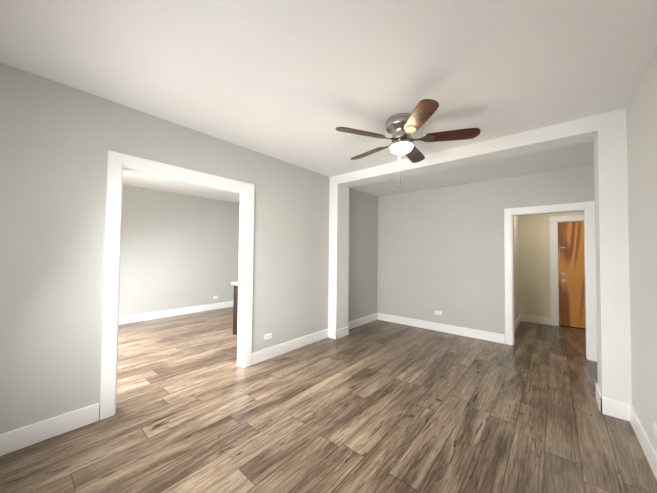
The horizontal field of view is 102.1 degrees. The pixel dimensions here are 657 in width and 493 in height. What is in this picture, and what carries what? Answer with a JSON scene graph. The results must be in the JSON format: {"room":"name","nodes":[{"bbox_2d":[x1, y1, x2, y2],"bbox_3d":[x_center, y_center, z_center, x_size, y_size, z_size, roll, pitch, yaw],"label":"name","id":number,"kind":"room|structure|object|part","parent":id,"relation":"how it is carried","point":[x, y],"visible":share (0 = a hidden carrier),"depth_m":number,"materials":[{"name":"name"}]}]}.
{"room":"empty living room","nodes":[
{"label":"empty living room","id":0,"kind":"room"},
{"bbox_2d":[119,185,239,316],"bbox_3d":[-3.317,0.168,5.752,0.130,2.626,5.350,-1,-2,40],"label":"wall","id":1,"kind":"structure","parent":0,"point":[178,251],"depth_m":5.69,"materials":[{"name":"grey paint"}]},
{"bbox_2d":[0,62,377,433],"bbox_3d":[-0.752,0.137,3.573,0.130,2.626,5.610,-1,-2,40],"label":"wall","id":2,"kind":"structure","parent":0,"point":[58,141],"depth_m":2.10,"materials":[{"name":"grey paint"}]},
{"bbox_2d":[264,333,271,339],"bbox_3d":[-0.777,1.156,3.423,0.008,0.070,0.115,-1,-2,40],"label":"outlet","id":3,"kind":"object","parent":2,"relation":"attached to","point":[268,336],"visible":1,"depth_m":3.42,"materials":[{"name":"white plastic"}]},
{"bbox_2d":[0,150,656,479],"bbox_3d":[0.147,0.372,4.146,7.225,2.202,7.400,-1,-2,40],"label":"trim","id":4,"kind":"structure","parent":2,"relation":"attached to","point":[43,430],"depth_m":3.19,"materials":[{"name":"white paint"}]},
{"bbox_2d":[0,307,656,492],"bbox_3d":[0.406,1.531,4.327,7.825,0.100,8.530,-1,-2,40],"label":"floor","id":5,"kind":"structure","parent":0,"point":[378,406],"depth_m":2.15,"materials":[{"name":"brown wood"}]},
{"bbox_2d":[231,282,237,334],"bbox_3d":[-0.982,1.008,4.074,0.825,0.905,0.660,-1,-2,40],"label":"base cabinet","id":6,"kind":"object","parent":5,"relation":"on","point":[235,314],"visible":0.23,"depth_m":4.05,"materials":[{"name":"wood"}]},
{"bbox_2d":[559,325,584,329],"bbox_3d":[4.819,1.531,4.900,0.860,0.014,0.105,-1,-2,40],"label":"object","id":7,"kind":"structure","parent":5,"relation":"on","point":[572,327],"depth_m":5.02,"materials":[{"name":"brown wood"}]},
{"bbox_2d":[0,0,656,203],"bbox_3d":[-0.714,-1.236,3.587,6.925,0.120,5.610,-1,-2,40],"label":"ceiling","id":8,"kind":"structure","parent":0,"point":[296,82],"depth_m":1.76,"materials":[{"name":"white paint"}]},
{"bbox_2d":[336,99,480,186],"bbox_3d":[0.691,-0.882,2.538,1.264,0.613,1.252,-1,-2,40],"label":"ceiling fan","id":9,"kind":"object","parent":8,"relation":"hanging from","point":[401,128],"visible":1,"depth_m":2.39,"materials":[{"name":"silver metal"}]},
{"bbox_3d":[0.682,-0.765,2.564,0.029,0.379,0.027,-1,-2,40],"label":"cord","id":10,"kind":"part","parent":9,"relation":"part of","materials":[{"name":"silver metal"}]},
{"bbox_3d":[0.686,-0.910,2.498,0.212,0.075,0.212,-1,-2,40],"label":"lamp shade","id":11,"kind":"part","parent":9,"relation":"part of","materials":[{"name":"white"}]},
{"bbox_2d":[351,142,593,196],"bbox_3d":[1.927,-1.167,4.097,3.560,0.181,1.410,-1,-2,40],"label":"ceiling","id":12,"kind":"structure","parent":0,"point":[581,155],"depth_m":3.79,"materials":[{"name":"white paint"}]},
{"bbox_2d":[328,108,631,403],"bbox_3d":[1.367,0.153,3.419,3.300,2.626,0.320,-1,-2,40],"label":"frame","id":13,"kind":"structure","parent":0,"point":[605,133],"depth_m":2.40,"materials":[{"name":"white paint"}]},
{"bbox_2d":[377,165,594,334],"bbox_3d":[0.997,0.207,5.682,6.795,2.626,0.130,-1,-2,40],"label":"wall","id":14,"kind":"structure","parent":0,"point":[441,249],"depth_m":4.57,"materials":[{"name":"grey paint"}]},
{"bbox_2d":[514,216,519,321],"bbox_3d":[3.414,0.276,4.971,0.130,2.500,1.920,-1,-2,40],"label":"wall","id":15,"kind":"structure","parent":0,"point":[516,271],"depth_m":5.14,"materials":[{"name":"beige paint"}]},
{"bbox_2d":[519,211,583,317],"bbox_3d":[4.702,0.290,5.050,1.730,2.500,0.130,-1,-2,40],"label":"wall","id":16,"kind":"structure","parent":0,"point":[534,245],"depth_m":5.39,"materials":[{"name":"beige paint"}]},
{"bbox_2d":[558,222,584,327],"bbox_3d":[4.808,0.525,4.901,0.852,1.988,0.109,-1,-2,40],"label":"entry door","id":17,"kind":"structure","parent":16,"relation":"in","point":[571,270],"depth_m":5.06,"materials":[{"name":"brown wood"}]},
{"bbox_2d":[626,45,656,452],"bbox_3d":[1.862,0.105,1.353,0.130,2.626,5.610,-1,-2,40],"label":"wall","id":18,"kind":"structure","parent":0,"point":[641,121],"depth_m":1.85,"materials":[{"name":"grey paint"}]},
{"bbox_2d":[654,422,656,436],"bbox_3d":[2.029,1.148,1.642,0.008,0.070,0.115,-1,-2,40],"label":"outlet","id":19,"kind":"object","parent":18,"relation":"attached to","point":[655,429],"visible":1,"depth_m":1.66,"materials":[{"name":"white plastic"}]}
]}

